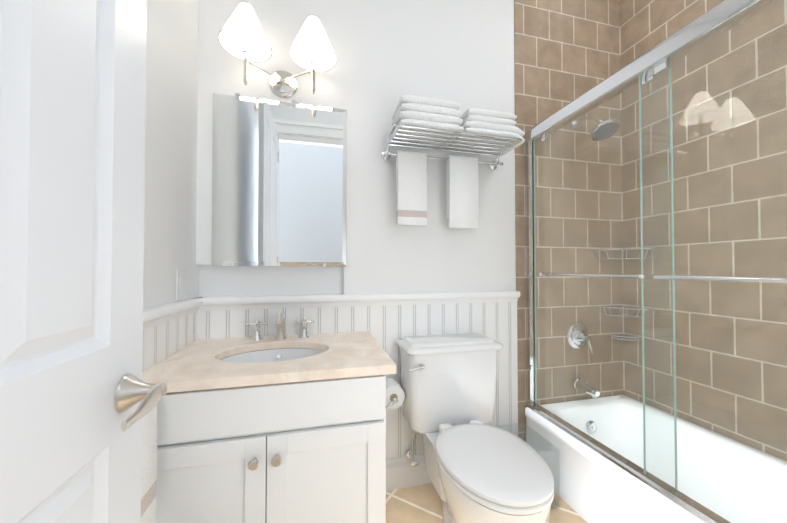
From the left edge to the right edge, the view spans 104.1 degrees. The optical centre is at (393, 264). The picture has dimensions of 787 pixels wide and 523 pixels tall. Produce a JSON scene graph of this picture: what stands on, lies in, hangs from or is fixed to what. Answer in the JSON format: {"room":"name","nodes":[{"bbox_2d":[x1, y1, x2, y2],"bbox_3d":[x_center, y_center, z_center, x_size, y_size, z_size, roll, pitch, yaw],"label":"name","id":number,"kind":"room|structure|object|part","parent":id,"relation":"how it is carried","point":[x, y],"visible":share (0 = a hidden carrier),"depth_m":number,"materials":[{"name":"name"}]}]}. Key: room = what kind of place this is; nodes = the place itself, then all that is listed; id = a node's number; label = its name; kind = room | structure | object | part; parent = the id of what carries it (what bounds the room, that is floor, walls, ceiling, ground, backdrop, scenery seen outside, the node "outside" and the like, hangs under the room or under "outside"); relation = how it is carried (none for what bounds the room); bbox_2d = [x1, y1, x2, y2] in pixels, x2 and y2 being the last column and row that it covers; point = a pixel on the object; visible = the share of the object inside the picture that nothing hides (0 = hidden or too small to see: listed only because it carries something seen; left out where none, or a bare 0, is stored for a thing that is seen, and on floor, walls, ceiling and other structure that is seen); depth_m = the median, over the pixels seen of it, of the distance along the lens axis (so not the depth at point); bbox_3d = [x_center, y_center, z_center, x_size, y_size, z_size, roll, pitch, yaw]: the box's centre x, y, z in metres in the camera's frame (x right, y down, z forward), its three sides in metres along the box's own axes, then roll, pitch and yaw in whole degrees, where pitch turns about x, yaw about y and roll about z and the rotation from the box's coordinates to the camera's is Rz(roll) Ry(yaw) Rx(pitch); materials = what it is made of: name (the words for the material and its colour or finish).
{"room":"bathroom","nodes":[
{"label":"bathroom","id":0,"kind":"room"},
{"bbox_2d":[142,0,199,371],"bbox_3d":[-0.786,-0.362,0.662,0.162,3.000,1.870,0,-1,-14],"label":"wall","id":1,"kind":"structure","parent":0,"point":[170,203],"depth_m":1.15,"materials":[{"name":"white paint"}]},
{"bbox_2d":[0,0,146,522],"bbox_3d":[-0.481,-0.082,0.303,0.035,2.410,0.780,0,-1,-14],"label":"door","id":2,"kind":"structure","parent":1,"relation":"in","point":[72,126],"depth_m":0.48,"materials":[{"name":"white paint"}]},
{"bbox_2d":[114,374,167,430],"bbox_3d":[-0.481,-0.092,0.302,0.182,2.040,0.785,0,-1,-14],"label":"door handle","id":3,"kind":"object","parent":2,"relation":"attached to","point":[131,390],"depth_m":0.60,"materials":[{"name":"silver metal"}]},
{"bbox_2d":[141,400,156,522],"bbox_3d":[-0.640,0.508,0.623,0.108,0.349,0.446,0,-1,-14],"label":"towel","id":4,"kind":"object","parent":1,"relation":"attached to","point":[148,467],"visible":0.12,"depth_m":0.79,"materials":[{"name":"white fabric"}]},
{"bbox_2d":[176,270,184,299],"bbox_3d":[-0.852,0.081,1.230,0.009,0.117,0.072,0,-1,-14],"label":"light switch","id":5,"kind":"object","parent":1,"relation":"attached to","point":[180,284],"visible":1,"depth_m":1.22,"materials":[{"name":"white plastic"}]},
{"bbox_2d":[143,291,519,490],"bbox_3d":[0.090,0.641,0.847,1.660,1.000,1.600,0,-1,-14],"label":"wall trim","id":6,"kind":"structure","parent":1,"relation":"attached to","point":[401,472],"depth_m":1.54,"materials":[{"name":"white paint"}]},
{"bbox_2d":[196,0,517,458],"bbox_3d":[-0.186,-0.346,1.669,1.810,3.000,0.202,0,-1,-14],"label":"wall","id":7,"kind":"structure","parent":0,"point":[461,52],"depth_m":1.61,"materials":[{"name":"white paint"}]},
{"bbox_2d":[218,2,336,97],"bbox_3d":[-0.510,-0.957,1.387,0.499,0.341,0.230,0,-1,-14],"label":"sconce","id":8,"kind":"object","parent":7,"relation":"attached to","point":[241,35],"visible":1,"depth_m":1.40,"materials":[{"name":"white glass"}]},
{"bbox_3d":[-0.508,-1.041,1.379,0.494,0.170,0.208,0,-1,-14],"label":"lamp shade","id":9,"kind":"part","parent":8,"relation":"part of","materials":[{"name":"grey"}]},
{"bbox_2d":[212,93,346,266],"bbox_3d":[-0.536,-0.395,1.484,0.614,0.814,0.012,0,-1,-14],"label":"mirror","id":10,"kind":"object","parent":7,"relation":"attached to","point":[279,185],"visible":1,"depth_m":1.48,"materials":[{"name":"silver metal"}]},
{"bbox_2d":[386,378,404,408],"bbox_3d":[-0.021,0.630,1.495,0.133,0.122,0.184,0,-1,-14],"label":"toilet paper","id":11,"kind":"object","parent":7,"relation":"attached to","point":[395,395],"visible":0.75,"depth_m":1.45,"materials":[{"name":"white paper"}]},
{"bbox_2d":[381,95,524,228],"bbox_3d":[0.299,-0.483,1.560,0.680,0.591,0.267,0,-1,-14],"label":"towel shelf","id":12,"kind":"object","parent":7,"relation":"attached to","point":[418,122],"visible":1,"depth_m":1.52,"materials":[{"name":"white fabric"}]},
{"bbox_3d":[0.299,-0.588,1.561,0.680,0.101,0.267,0,-1,-14],"label":"frame","id":13,"kind":"part","parent":12,"relation":"part of","materials":[{"name":"silver metal"}]},
{"bbox_2d":[514,0,623,440],"bbox_3d":[1.144,-0.341,1.998,0.930,3.000,0.198,0,-1,-14],"label":"wall tile","id":14,"kind":"structure","parent":7,"relation":"attached to","point":[566,52],"depth_m":1.88,"materials":[{"name":"brown tile"}]},
{"bbox_2d":[567,116,661,397],"bbox_3d":[1.293,-0.069,1.792,0.431,1.672,0.272,0,-1,-14],"label":"shower fixtures","id":15,"kind":"object","parent":14,"relation":"attached to","point":[582,328],"depth_m":1.82,"materials":[{"name":"silver metal"}]},
{"bbox_2d":[608,333,641,340],"bbox_3d":[1.426,0.452,1.887,0.124,0.025,0.124,0,-1,-14],"label":"basket","id":16,"kind":"object","parent":15,"relation":"on","point":[628,338],"depth_m":1.89,"materials":[{"name":"silver metal"}]},
{"bbox_2d":[597,305,656,317],"bbox_3d":[1.396,0.286,1.841,0.204,0.055,0.204,0,-1,-14],"label":"basket","id":17,"kind":"object","parent":15,"relation":"on","point":[650,309],"depth_m":1.86,"materials":[{"name":"silver metal"}]},
{"bbox_2d":[593,248,661,259],"bbox_3d":[1.385,-0.062,1.828,0.234,0.060,0.234,0,-1,-14],"label":"basket","id":18,"kind":"object","parent":15,"relation":"on","point":[619,250],"depth_m":1.83,"materials":[{"name":"silver metal"}]},
{"bbox_2d":[386,483,586,522],"bbox_3d":[0.687,1.161,0.173,2.900,0.060,3.500,0,-1,-14],"label":"floor","id":19,"kind":"structure","parent":0,"point":[423,503],"depth_m":1.45,"materials":[{"name":"tile"}]},
{"bbox_2d":[142,313,395,522],"bbox_3d":[-0.434,0.680,1.185,0.779,0.932,0.586,0,-1,-14],"label":"bathroom vanity","id":20,"kind":"object","parent":19,"relation":"on","point":[280,427],"visible":1,"depth_m":0.95,"materials":[{"name":"white paint"}]},
{"bbox_3d":[-0.381,0.586,0.912,0.094,0.031,0.030,0,-1,-14],"label":"knob","id":21,"kind":"part","parent":20,"relation":"part of","materials":[{"name":"silver metal"}]},
{"bbox_2d":[220,348,324,362],"bbox_3d":[-0.464,0.444,1.196,0.464,0.153,0.360,0,-1,-14],"label":"sink","id":22,"kind":"object","parent":20,"relation":"in","point":[248,355],"depth_m":1.32,"materials":[{"name":"white ceramic"}]},
{"bbox_3d":[-0.515,0.294,1.406,0.296,0.090,0.092,0,-1,-14],"label":"handle","id":23,"kind":"part","parent":20,"relation":"part of","materials":[{"name":"silver metal"}]},
{"bbox_3d":[-0.504,0.277,1.363,0.052,0.121,0.140,0,-1,-14],"label":"spout","id":24,"kind":"part","parent":20,"relation":"part of","materials":[{"name":"silver metal"}]},
{"bbox_2d":[396,333,553,522],"bbox_3d":[0.333,0.755,1.283,0.488,0.785,0.743,0,-1,-14],"label":"toilet","id":25,"kind":"object","parent":19,"relation":"on","point":[478,469],"visible":1,"depth_m":1.33,"materials":[{"name":"white ceramic"}]},
{"bbox_3d":[0.362,0.734,1.164,0.376,0.050,0.498,0,-1,-14],"label":"seat","id":26,"kind":"part","parent":25,"relation":"part of","materials":[{"name":"white plastic"}]},
{"bbox_2d":[525,395,786,522],"bbox_3d":[1.299,0.980,1.115,0.735,0.330,1.546,0,-1,-14],"label":"bathtub","id":27,"kind":"object","parent":19,"relation":"on","point":[595,487],"visible":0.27,"depth_m":1.42,"materials":[{"name":"white ceramic"}]},
{"bbox_2d":[524,0,786,522],"bbox_3d":[0.983,0.006,1.052,0.118,1.614,1.544,0,-1,-14],"label":"shower door","id":28,"kind":"structure","parent":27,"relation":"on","point":[713,23],"depth_m":1.14,"materials":[{"name":"clear glass"}]},
{"bbox_3d":[0.978,0.028,1.078,0.029,1.517,1.428,0,-1,-14],"label":"glass edge rail","id":29,"kind":"part","parent":28,"relation":"part of","materials":[{"name":"teal"}]},
{"bbox_2d":[620,0,786,460],"bbox_3d":[1.746,-0.354,1.184,0.150,3.000,1.672,0,-1,-14],"label":"wall tile","id":30,"kind":"structure","parent":0,"point":[646,25],"depth_m":1.53,"materials":[{"name":"brown tile"}]}
]}

